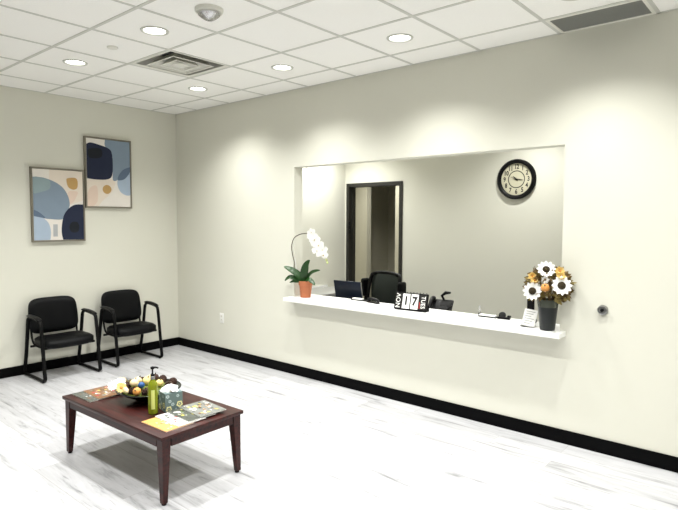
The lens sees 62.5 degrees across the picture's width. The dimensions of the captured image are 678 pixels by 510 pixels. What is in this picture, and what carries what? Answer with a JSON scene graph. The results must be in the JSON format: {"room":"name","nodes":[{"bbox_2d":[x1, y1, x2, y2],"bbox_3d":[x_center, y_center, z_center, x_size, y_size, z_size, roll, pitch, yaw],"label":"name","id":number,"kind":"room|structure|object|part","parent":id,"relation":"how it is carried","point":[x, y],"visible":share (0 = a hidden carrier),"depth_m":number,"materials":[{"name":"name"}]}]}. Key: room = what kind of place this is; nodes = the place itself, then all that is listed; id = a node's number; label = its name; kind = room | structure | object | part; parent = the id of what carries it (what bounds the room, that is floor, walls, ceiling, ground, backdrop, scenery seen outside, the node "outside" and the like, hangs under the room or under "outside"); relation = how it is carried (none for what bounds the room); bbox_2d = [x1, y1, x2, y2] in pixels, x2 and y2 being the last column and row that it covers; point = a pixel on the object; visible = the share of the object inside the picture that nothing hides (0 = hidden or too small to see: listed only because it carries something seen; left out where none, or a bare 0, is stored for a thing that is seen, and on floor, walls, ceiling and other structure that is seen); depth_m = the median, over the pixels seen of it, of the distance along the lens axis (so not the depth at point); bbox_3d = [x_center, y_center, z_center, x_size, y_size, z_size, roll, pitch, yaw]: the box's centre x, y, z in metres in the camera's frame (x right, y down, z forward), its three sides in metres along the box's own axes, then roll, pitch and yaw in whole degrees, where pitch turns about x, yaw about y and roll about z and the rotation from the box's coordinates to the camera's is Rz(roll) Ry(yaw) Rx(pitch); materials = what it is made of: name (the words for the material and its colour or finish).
{"room":"waiting room","nodes":[
{"label":"waiting room","id":0,"kind":"room"},
{"bbox_2d":[0,86,178,368],"bbox_3d":[-4.008,-0.174,4.893,0.120,2.910,6.120,3,5,40],"label":"wall","id":1,"kind":"structure","parent":0,"point":[135,248],"depth_m":6.19,"materials":[{"name":"paint"}]},
{"bbox_2d":[29,166,85,241],"bbox_3d":[-2.983,-0.531,5.944,0.039,0.775,0.549,3,5,40],"label":"framed picture","id":2,"kind":"object","parent":1,"relation":"attached to","point":[57,195],"visible":1,"depth_m":5.92,"materials":[{"name":"paper"}]},
{"bbox_2d":[0,337,177,378],"bbox_3d":[-4.006,1.234,4.887,0.012,0.100,5.988,3,5,40],"label":"baseboard","id":3,"kind":"structure","parent":1,"relation":"attached to","point":[88,357],"depth_m":6.22,"materials":[{"name":"black plastic"}]},
{"bbox_2d":[83,136,131,208],"bbox_3d":[-2.617,-0.925,6.346,0.039,0.784,0.544,3,5,40],"label":"framed picture","id":4,"kind":"object","parent":1,"relation":"attached to","point":[107,162],"visible":1,"depth_m":6.32,"materials":[{"name":"paper"}]},
{"bbox_2d":[302,165,344,286],"bbox_3d":[-0.570,-0.305,7.212,0.120,2.910,1.880,3,5,40],"label":"wall","id":5,"kind":"structure","parent":0,"point":[323,187],"depth_m":7.57,"materials":[{"name":"paint"}]},
{"bbox_2d":[0,345,677,509],"bbox_3d":[0.744,1.378,4.455,8.400,0.100,11.700,3,5,40],"label":"floor","id":6,"kind":"structure","parent":0,"point":[307,443],"depth_m":3.79,"materials":[{"name":"white wood"}]},
{"bbox_2d":[23,296,101,382],"bbox_3d":[-2.867,0.839,5.787,0.524,0.786,0.602,3,5,40],"label":"chair","id":7,"kind":"object","parent":6,"relation":"on","point":[54,313],"visible":1,"depth_m":5.79,"materials":[{"name":"black leather"}]},
{"bbox_3d":[-3.047,0.926,5.584,0.524,0.626,0.038,3,5,40],"label":"frame","id":8,"kind":"part","parent":7,"relation":"part of","materials":[{"name":"black metal"}]},
{"bbox_3d":[-3.007,0.622,5.870,0.103,0.364,0.498,3,5,40],"label":"backrest","id":9,"kind":"part","parent":7,"relation":"part of","materials":[{"name":"black leather"}]},
{"bbox_3d":[-2.827,0.868,5.754,0.385,0.100,0.506,3,5,40],"label":"seat","id":10,"kind":"part","parent":7,"relation":"part of","materials":[{"name":"black leather"}]},
{"bbox_3d":[-2.689,0.902,6.001,0.524,0.626,0.038,3,5,40],"label":"frame","id":11,"kind":"part","parent":7,"relation":"part of","materials":[{"name":"black metal"}]},
{"bbox_2d":[96,289,162,366],"bbox_3d":[-2.389,0.804,6.368,0.494,0.786,0.582,3,5,40],"label":"chair","id":12,"kind":"object","parent":6,"relation":"on","point":[116,305],"visible":0.99,"depth_m":6.37,"materials":[{"name":"black leather"}]},
{"bbox_3d":[-2.562,0.892,6.172,0.494,0.626,0.038,3,5,40],"label":"frame","id":13,"kind":"part","parent":12,"relation":"part of","materials":[{"name":"black metal"}]},
{"bbox_3d":[-2.517,0.588,6.441,0.103,0.364,0.478,3,5,40],"label":"backrest","id":14,"kind":"part","parent":12,"relation":"part of","materials":[{"name":"black leather"}]},
{"bbox_3d":[-2.348,0.833,6.335,0.355,0.100,0.486,3,5,40],"label":"seat","id":15,"kind":"part","parent":12,"relation":"part of","materials":[{"name":"black leather"}]},
{"bbox_3d":[-2.217,0.868,6.574,0.494,0.626,0.038,3,5,40],"label":"frame","id":16,"kind":"part","parent":12,"relation":"part of","materials":[{"name":"black metal"}]},
{"bbox_2d":[62,379,242,505],"bbox_3d":[-1.246,1.169,3.684,1.170,0.398,0.594,3,5,39],"label":"coffee table","id":17,"kind":"object","parent":6,"relation":"on","point":[124,414],"visible":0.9,"depth_m":3.47,"materials":[{"name":"brown wood"}]},
{"bbox_3d":[-1.831,1.163,3.827,0.053,0.364,0.053,3,5,39],"label":"leg","id":18,"kind":"part","parent":17,"relation":"part of","materials":[{"name":"brown wood"}]},
{"bbox_2d":[72,391,116,401],"bbox_3d":[-1.673,0.955,3.833,0.260,0.007,0.200,3,5,39],"label":"magazine","id":19,"kind":"object","parent":17,"relation":"on","point":[82,395],"visible":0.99,"depth_m":3.78,"materials":[{"name":"white paper"}]},
{"bbox_2d":[83,386,117,398],"bbox_3d":[-1.624,0.947,3.870,0.250,0.007,0.190,4,5,43],"label":"magazine","id":20,"kind":"object","parent":19,"relation":"on","point":[100,392],"visible":0.86,"depth_m":3.85,"materials":[{"name":"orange paper"}]},
{"bbox_2d":[115,379,180,401],"bbox_3d":[-1.276,0.925,3.755,0.420,0.080,0.420,3,5,40],"label":"decorative bowl","id":21,"kind":"object","parent":17,"relation":"on","point":[142,398],"visible":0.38,"depth_m":3.61,"materials":[{"name":"black ceramic"}]},
{"bbox_2d":[107,381,114,390],"bbox_3d":[-1.491,0.860,3.688,0.066,0.062,0.058,3,5,40],"label":"daisy","id":22,"kind":"object","parent":21,"relation":"in","point":[111,383],"visible":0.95,"depth_m":3.69,"materials":[{"name":"white plant"}]},
{"bbox_2d":[112,378,125,388],"bbox_3d":[-1.448,0.847,3.676,0.082,0.060,0.082,3,5,40],"label":"daisy","id":23,"kind":"object","parent":21,"relation":"in","point":[117,381],"visible":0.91,"depth_m":3.69,"materials":[{"name":"white plant"}]},
{"bbox_2d":[116,382,126,392],"bbox_3d":[-1.416,0.861,3.638,0.072,0.063,0.039,0,4,-9],"label":"daisy","id":24,"kind":"object","parent":21,"relation":"in","point":[120,386],"visible":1,"depth_m":3.64,"materials":[{"name":"yellow plant"}]},
{"bbox_2d":[123,387,128,393],"bbox_3d":[-1.380,0.877,3.623,0.046,0.038,0.032,3,5,40],"label":"seashell","id":25,"kind":"object","parent":21,"relation":"in","point":[125,389],"visible":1,"depth_m":3.61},
{"bbox_2d":[123,383,164,396],"bbox_3d":[-1.276,0.912,3.754,0.330,0.081,0.330,3,5,40],"label":"filling","id":26,"kind":"object","parent":21,"relation":"in","point":[159,387],"visible":0.09,"depth_m":3.65,"materials":[{"name":"green plant"}]},
{"bbox_2d":[128,386,136,394],"bbox_3d":[-1.336,0.883,3.629,0.072,0.060,0.062,3,5,40],"label":"pinecone","id":27,"kind":"object","parent":26,"relation":"on","point":[131,389],"visible":0.6,"depth_m":3.62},
{"bbox_2d":[130,378,138,386],"bbox_3d":[-1.358,0.847,3.708,0.056,0.060,0.056,3,5,40],"label":"gourd","id":28,"kind":"object","parent":26,"relation":"on","point":[134,382],"visible":0.88,"depth_m":3.69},
{"bbox_2d":[133,387,140,395],"bbox_3d":[-1.300,0.878,3.593,0.050,0.052,0.053,3,5,40],"label":"gourd","id":29,"kind":"object","parent":26,"relation":"on","point":[136,391],"visible":1,"depth_m":3.58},
{"bbox_2d":[138,382,144,388],"bbox_3d":[-1.298,0.855,3.671,0.044,0.044,0.044,3,5,40],"label":"ball ornament","id":30,"kind":"object","parent":26,"relation":"on","point":[141,385],"visible":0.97,"depth_m":3.66,"materials":[{"name":"blue plastic"}]},
{"bbox_2d":[141,387,147,395],"bbox_3d":[-1.240,0.880,3.615,0.075,0.060,0.059,-1,4,-23],"label":"pinecone","id":31,"kind":"object","parent":26,"relation":"on","point":[144,391],"visible":0.41,"depth_m":3.60,"materials":[{"name":"brown plant"}]},
{"bbox_2d":[143,376,149,384],"bbox_3d":[-1.287,0.839,3.753,0.058,0.063,0.057,-2,4,-28],"label":"gourd","id":32,"kind":"object","parent":26,"relation":"on","point":[146,379],"visible":0.76,"depth_m":3.73,"materials":[{"name":"yellow plant"}]},
{"bbox_2d":[156,378,163,385],"bbox_3d":[-1.196,0.847,3.728,0.048,0.055,0.049,-2,4,-26],"label":"gourd","id":33,"kind":"object","parent":26,"relation":"on","point":[160,382],"visible":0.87,"depth_m":3.71,"materials":[{"name":"yellow plant"}]},
{"bbox_2d":[159,375,166,382],"bbox_3d":[-1.224,0.864,3.880,0.058,0.061,0.077,-1,4,-16],"label":"pinecone","id":34,"kind":"object","parent":26,"relation":"on","point":[163,377],"visible":0.68,"depth_m":3.87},
{"bbox_2d":[167,377,176,384],"bbox_3d":[-1.141,0.870,3.820,0.063,0.063,0.078,3,5,40],"label":"pinecone","id":35,"kind":"object","parent":26,"relation":"on","point":[173,380],"visible":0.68,"depth_m":3.81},
{"bbox_2d":[148,366,158,414],"bbox_3d":[-1.154,0.836,3.465,0.060,0.295,0.061,3,5,40],"label":"pump bottle","id":36,"kind":"object","parent":17,"relation":"on","point":[152,385],"visible":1,"depth_m":3.44,"materials":[{"name":"green plastic"}]},
{"bbox_3d":[-0.984,1.209,3.143,0.053,0.364,0.053,3,5,39],"label":"leg","id":37,"kind":"part","parent":17,"relation":"part of","materials":[{"name":"brown wood"}]},
{"bbox_2d":[142,417,193,431],"bbox_3d":[-1.015,0.990,3.311,0.250,0.007,0.190,3,5,38],"label":"magazine","id":38,"kind":"object","parent":17,"relation":"on","point":[157,423],"visible":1,"depth_m":3.27,"materials":[{"name":"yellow paper"}]},
{"bbox_2d":[155,413,205,426],"bbox_3d":[-0.959,0.981,3.381,0.250,0.007,0.190,3,5,40],"label":"magazine","id":39,"kind":"object","parent":38,"relation":"on","point":[167,417],"visible":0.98,"depth_m":3.33,"materials":[{"name":"white paper"}]},
{"bbox_2d":[167,408,215,421],"bbox_3d":[-0.910,0.971,3.444,0.250,0.007,0.190,3,5,42],"label":"magazine","id":40,"kind":"object","parent":39,"relation":"on","point":[180,413],"visible":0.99,"depth_m":3.39,"materials":[{"name":"white paper"}]},
{"bbox_2d":[178,400,225,416],"bbox_3d":[-0.858,0.962,3.511,0.250,0.007,0.190,4,5,44],"label":"magazine","id":41,"kind":"object","parent":40,"relation":"on","point":[201,408],"visible":1,"depth_m":3.50,"materials":[{"name":"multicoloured paper"}]},
{"bbox_2d":[159,384,182,412],"bbox_3d":[-1.072,0.901,3.551,0.120,0.160,0.122,-2,4,-37],"label":"tissue box","id":42,"kind":"object","parent":17,"relation":"on","point":[170,396],"visible":1,"depth_m":3.51,"materials":[{"name":"teal"}]},
{"bbox_3d":[-0.661,1.185,3.542,0.053,0.364,0.053,3,5,39],"label":"leg","id":43,"kind":"part","parent":17,"relation":"part of","materials":[{"name":"brown wood"}]},
{"bbox_2d":[311,285,335,296],"bbox_3d":[-0.440,0.811,6.916,0.555,0.720,1.498,3,5,40],"label":"desk","id":44,"kind":"object","parent":6,"relation":"on","point":[325,290],"visible":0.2,"depth_m":7.17,"materials":[{"name":"grey laminate"}]},
{"bbox_2d":[361,271,405,303],"bbox_3d":[0.392,0.698,6.504,0.591,1.001,0.656,-3,5,-41],"label":"office chair","id":45,"kind":"object","parent":6,"relation":"on","point":[385,284],"visible":0.37,"depth_m":6.63,"materials":[{"name":"black fabric"}]},
{"bbox_3d":[0.780,0.918,5.421,3.240,0.700,0.548,3,5,40],"label":"reception desk","id":46,"kind":"object","parent":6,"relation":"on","visible":0},
{"bbox_2d":[334,280,362,298],"bbox_3d":[0.169,0.399,5.900,0.350,0.273,0.290,3,4,37],"label":"computer monitor","id":47,"kind":"object","parent":46,"relation":"on","point":[343,289],"visible":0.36,"depth_m":5.79,"materials":[{"name":"black plastic"}]},
{"bbox_2d":[428,291,453,310],"bbox_3d":[0.936,0.460,5.137,0.248,0.250,0.281,2,4,27],"label":"desk telephone","id":48,"kind":"object","parent":46,"relation":"on","point":[441,304],"visible":0.44,"depth_m":5.14,"materials":[{"name":"black plastic"}]},
{"bbox_3d":[0.994,0.391,5.167,0.064,0.116,0.110,-2,4,-31],"label":"headset arm","id":49,"kind":"part","parent":48,"relation":"part of","materials":[{"name":"black plastic"}]},
{"bbox_2d":[0,0,677,114],"bbox_3d":[0.695,-1.645,4.043,8.240,0.174,11.320,3,5,40],"label":"ceiling","id":50,"kind":"structure","parent":0,"point":[324,41],"depth_m":4.07,"materials":[{"name":"tile"}]},
{"bbox_2d":[62,59,87,65],"bbox_3d":[-2.207,-1.672,4.674,0.194,0.134,0.194,3,5,40],"label":"recessed light","id":51,"kind":"object","parent":50,"relation":"in","point":[74,62],"visible":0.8,"depth_m":4.70,"materials":[{"name":"white plastic"}]},
{"bbox_2d":[107,45,117,49],"bbox_3d":[-1.725,-1.578,4.258,0.082,0.012,0.082,3,5,40],"label":"sprinkler cover","id":52,"kind":"object","parent":50,"relation":"attached to","point":[111,47],"visible":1,"depth_m":4.24,"materials":[{"name":"white paint"}]},
{"bbox_2d":[140,26,168,35],"bbox_3d":[-1.281,-1.620,3.883,0.194,0.134,0.194,3,5,40],"label":"recessed light","id":53,"kind":"object","parent":50,"relation":"in","point":[150,30],"visible":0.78,"depth_m":3.92,"materials":[{"name":"white plastic"}]},
{"bbox_2d":[132,51,228,77],"bbox_3d":[-1.347,-1.672,4.741,0.600,0.136,0.600,3,5,40],"label":"ceiling vent","id":54,"kind":"object","parent":50,"relation":"in","point":[172,62],"visible":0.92,"depth_m":4.80,"materials":[{"name":"white metal"}]},
{"bbox_3d":[-1.348,-1.607,4.745,0.110,0.004,0.110,3,5,40],"label":"panel","id":55,"kind":"part","parent":54,"relation":"part of","materials":[{"name":"white paint"}]},
{"bbox_2d":[188,86,207,90],"bbox_3d":[-1.414,-1.726,5.598,0.194,0.134,0.194,3,5,40],"label":"recessed light","id":56,"kind":"object","parent":50,"relation":"in","point":[194,88],"visible":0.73,"depth_m":5.65,"materials":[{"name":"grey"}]},
{"bbox_2d":[195,4,222,21],"bbox_3d":[-0.810,-1.496,3.486,0.176,0.074,0.176,3,5,40],"label":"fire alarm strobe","id":57,"kind":"object","parent":50,"relation":"attached to","point":[207,12],"visible":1,"depth_m":3.44,"materials":[{"name":"white paint"}]},
{"bbox_2d":[271,64,293,70],"bbox_3d":[-0.488,-1.674,4.807,0.194,0.134,0.194,3,5,40],"label":"recessed light","id":58,"kind":"object","parent":50,"relation":"in","point":[279,67],"visible":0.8,"depth_m":4.85,"materials":[{"name":"white plastic"}]},
{"bbox_2d":[386,33,412,42],"bbox_3d":[0.438,-1.621,4.016,0.194,0.134,0.194,3,5,40],"label":"recessed light","id":59,"kind":"object","parent":50,"relation":"in","point":[400,37],"visible":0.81,"depth_m":4.05,"materials":[{"name":"white plastic"}]},
{"bbox_2d":[546,0,656,32],"bbox_3d":[1.674,-1.537,3.590,0.586,0.022,0.320,3,5,40],"label":"ceiling vent","id":60,"kind":"object","parent":50,"relation":"in","point":[636,8],"visible":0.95,"depth_m":3.58,"materials":[{"name":"grey metal"}]},
{"bbox_2d":[355,186,398,300],"bbox_3d":[1.139,-0.411,9.036,3.140,2.910,3.120,3,5,40],"label":"wall","id":61,"kind":"structure","parent":0,"point":[377,208],"depth_m":10.68,"materials":[{"name":"paint"}]},
{"bbox_2d":[176,10,677,456],"bbox_3d":[1.028,-0.133,4.532,8.000,2.910,0.120,3,5,40],"label":"wall","id":62,"kind":"structure","parent":0,"point":[607,95],"depth_m":4.31,"materials":[{"name":"paint"}]},
{"bbox_2d":[220,313,223,322],"bbox_3d":[-1.377,0.739,6.561,0.072,0.116,0.009,3,5,40],"label":"wall outlet","id":63,"kind":"object","parent":62,"relation":"attached to","point":[221,314],"visible":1,"depth_m":6.55,"materials":[{"name":"white plastic"}]},
{"bbox_2d":[283,294,565,338],"bbox_3d":[0.606,0.500,4.927,2.762,0.036,0.387,3,5,40],"label":"shelf","id":64,"kind":"object","parent":62,"relation":"attached to","point":[512,325],"visible":0.95,"depth_m":4.65,"materials":[{"name":"white laminate"}]},
{"bbox_2d":[284,228,327,297],"bbox_3d":[-0.295,0.082,5.601,0.569,0.709,0.209,3,5,40],"label":"potted orchid","id":65,"kind":"object","parent":64,"relation":"on","point":[302,277],"visible":1,"depth_m":5.62,"materials":[{"name":"plant"}]},
{"bbox_3d":[-0.365,0.024,5.663,0.286,0.502,0.059,3,5,40],"label":"flower stem","id":66,"kind":"part","parent":65,"relation":"part of","materials":[{"name":"green plant"}]},
{"bbox_3d":[-0.340,0.346,5.694,0.150,0.169,0.150,3,5,40],"label":"pot","id":67,"kind":"part","parent":65,"relation":"part of","materials":[{"name":"ceramic"}]},
{"bbox_2d":[351,297,366,301],"bbox_3d":[0.213,0.436,5.470,0.205,0.022,0.050,3,4,36],"label":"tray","id":68,"kind":"object","parent":64,"relation":"on","point":[354,298],"visible":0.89,"depth_m":5.46,"materials":[{"name":"white plastic"}]},
{"bbox_2d":[367,297,379,303],"bbox_3d":[0.327,0.430,5.311,0.036,0.054,0.164,-2,4,-37],"label":"stapler","id":69,"kind":"object","parent":64,"relation":"on","point":[369,299],"visible":1,"depth_m":5.30,"materials":[{"name":"black plastic"}]},
{"bbox_2d":[394,291,428,312],"bbox_3d":[0.635,0.404,4.885,0.320,0.161,0.076,3,4,36],"label":"calendar","id":70,"kind":"object","parent":64,"relation":"on","point":[416,302],"visible":1,"depth_m":4.86,"materials":[{"name":"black plastic"}]},
{"bbox_2d":[478,314,496,317],"bbox_3d":[1.216,0.497,4.560,0.155,0.020,0.048,3,5,38],"label":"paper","id":71,"kind":"object","parent":64,"relation":"on","point":[479,315],"visible":0.95,"depth_m":4.54,"materials":[{"name":"white paper"}]},
{"bbox_2d":[497,312,510,319],"bbox_3d":[1.321,0.485,4.469,0.105,0.056,0.036,3,4,36],"label":"tape dispenser","id":72,"kind":"object","parent":64,"relation":"on","point":[502,315],"visible":1,"depth_m":4.46,"materials":[{"name":"black plastic"}]},
{"bbox_2d":[520,308,537,327],"bbox_3d":[1.415,0.468,4.158,0.112,0.130,0.065,2,4,32],"label":"paper sign","id":73,"kind":"object","parent":64,"relation":"on","point":[529,317],"visible":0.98,"depth_m":4.16,"materials":[{"name":"white paper"}]},
{"bbox_2d":[527,299,536,322],"bbox_3d":[1.478,0.421,4.311,0.080,0.205,0.070,3,5,40],"label":"cordless phone","id":74,"kind":"object","parent":64,"relation":"on","point":[530,304],"visible":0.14,"depth_m":4.29,"materials":[{"name":"black plastic"}]},
{"bbox_2d":[537,298,557,330],"bbox_3d":[1.504,0.429,4.031,0.150,0.222,0.150,3,5,40],"label":"flower vase","id":75,"kind":"object","parent":64,"relation":"on","point":[547,310],"visible":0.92,"depth_m":3.98,"materials":[{"name":"grey glass"}]},
{"bbox_2d":[522,266,576,304],"bbox_3d":[1.497,0.289,3.989,0.374,0.466,0.250,3,5,40],"label":"flower bouquet","id":76,"kind":"object","parent":75,"relation":"in","point":[558,298],"visible":0.49,"depth_m":3.94,"materials":[{"name":"brown plant"}]},
{"bbox_2d":[528,272,535,278],"bbox_3d":[1.383,0.153,3.994,0.062,0.062,0.044,3,5,40],"label":"bloom","id":77,"kind":"object","parent":76,"relation":"attached to","point":[531,274],"visible":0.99,"depth_m":4.00,"materials":[{"name":"orange plant"}]},
{"bbox_2d":[523,282,541,299],"bbox_3d":[1.372,0.255,3.965,0.136,0.135,0.028,3,4,36],"label":"sunflower","id":78,"kind":"object","parent":76,"relation":"in","point":[530,290],"visible":1,"depth_m":3.96,"materials":[{"name":"white plant"}]},
{"bbox_2d":[529,287,535,294],"bbox_3d":[1.372,0.255,3.965,0.053,0.052,0.028,3,5,40],"label":"flower center","id":79,"kind":"object","parent":78,"relation":"on","point":[532,290],"depth_m":3.96,"materials":[{"name":"brown plant"}]},
{"bbox_2d":[530,276,538,284],"bbox_3d":[1.389,0.180,3.964,0.062,0.062,0.044,3,5,40],"label":"bloom","id":80,"kind":"object","parent":76,"relation":"attached to","point":[532,278],"visible":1,"depth_m":3.96,"materials":[{"name":"orange plant"}]},
{"bbox_2d":[541,276,548,282],"bbox_3d":[1.443,0.171,3.909,0.057,0.057,0.018,2,4,25],"label":"bloom","id":81,"kind":"object","parent":76,"relation":"attached to","point":[544,278],"visible":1,"depth_m":3.91,"materials":[{"name":"white plant"}]},
{"bbox_2d":[541,283,549,291],"bbox_3d":[1.440,0.228,3.903,0.056,0.058,0.056,-1,4,-20],"label":"pumpkin","id":82,"kind":"object","parent":76,"relation":"in","point":[544,287],"visible":1,"depth_m":3.88,"materials":[{"name":"orange plastic"}]},
{"bbox_2d":[537,261,555,276],"bbox_3d":[1.454,0.096,3.916,0.119,0.108,0.092,3,5,40],"label":"sunflower","id":83,"kind":"object","parent":76,"relation":"in","point":[543,268],"visible":1,"depth_m":3.92,"materials":[{"name":"white plant"}]},
{"bbox_2d":[542,266,549,271],"bbox_3d":[1.454,0.100,3.920,0.049,0.044,0.040,3,5,40],"label":"flower center","id":84,"kind":"object","parent":83,"relation":"on","point":[544,268],"depth_m":3.91,"materials":[{"name":"brown plant"}]},
{"bbox_2d":[555,267,564,273],"bbox_3d":[1.527,0.111,3.868,0.062,0.062,0.044,3,5,40],"label":"bloom","id":85,"kind":"object","parent":76,"relation":"attached to","point":[559,269],"visible":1,"depth_m":3.87,"materials":[{"name":"orange plant"}]},
{"bbox_2d":[556,272,565,279],"bbox_3d":[1.526,0.147,3.845,0.062,0.062,0.044,3,5,40],"label":"bloom","id":86,"kind":"object","parent":76,"relation":"attached to","point":[559,274],"visible":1,"depth_m":3.84,"materials":[{"name":"orange plant"}]},
{"bbox_2d":[552,275,572,294],"bbox_3d":[1.526,0.207,3.828,0.140,0.134,0.048,1,4,8],"label":"sunflower","id":87,"kind":"object","parent":76,"relation":"in","point":[562,286],"visible":1,"depth_m":3.83,"materials":[{"name":"white plant"}]},
{"bbox_2d":[557,282,565,288],"bbox_3d":[1.526,0.209,3.831,0.055,0.053,0.031,1,4,8],"label":"flower center","id":88,"kind":"object","parent":87,"relation":"on","point":[560,285],"depth_m":3.82,"materials":[{"name":"brown plant"}]},
{"bbox_2d":[178,337,677,472],"bbox_3d":[0.979,1.272,4.569,8.000,0.100,0.012,3,5,40],"label":"baseboard","id":89,"kind":"structure","parent":62,"relation":"attached to","point":[635,454],"depth_m":4.51,"materials":[{"name":"black plastic"}]},
{"bbox_2d":[597,305,607,314],"bbox_3d":[1.794,0.376,3.807,0.068,0.068,0.029,3,5,40],"label":"button","id":90,"kind":"object","parent":62,"relation":"attached to","point":[602,310],"visible":1,"depth_m":3.80,"materials":[{"name":"silver metal"}]},
{"bbox_2d":[345,147,564,323],"bbox_3d":[1.835,-0.250,6.471,4.740,2.910,0.120,3,5,40],"label":"wall","id":91,"kind":"structure","parent":0,"point":[462,237],"depth_m":6.60,"materials":[{"name":"paint"}]},
{"bbox_2d":[346,181,402,281],"bbox_3d":[0.504,0.074,7.631,0.940,2.110,0.150,3,5,40],"label":"door frame","id":92,"kind":"structure","parent":91,"relation":"in","point":[350,188],"depth_m":7.83,"materials":[{"name":"black"}]},
{"bbox_2d":[497,159,536,198],"bbox_3d":[1.968,-0.842,6.213,0.444,0.444,0.043,3,5,40],"label":"wall clock","id":93,"kind":"object","parent":91,"relation":"attached to","point":[516,179],"visible":1,"depth_m":6.21,"materials":[{"name":"black plastic"}]}
]}

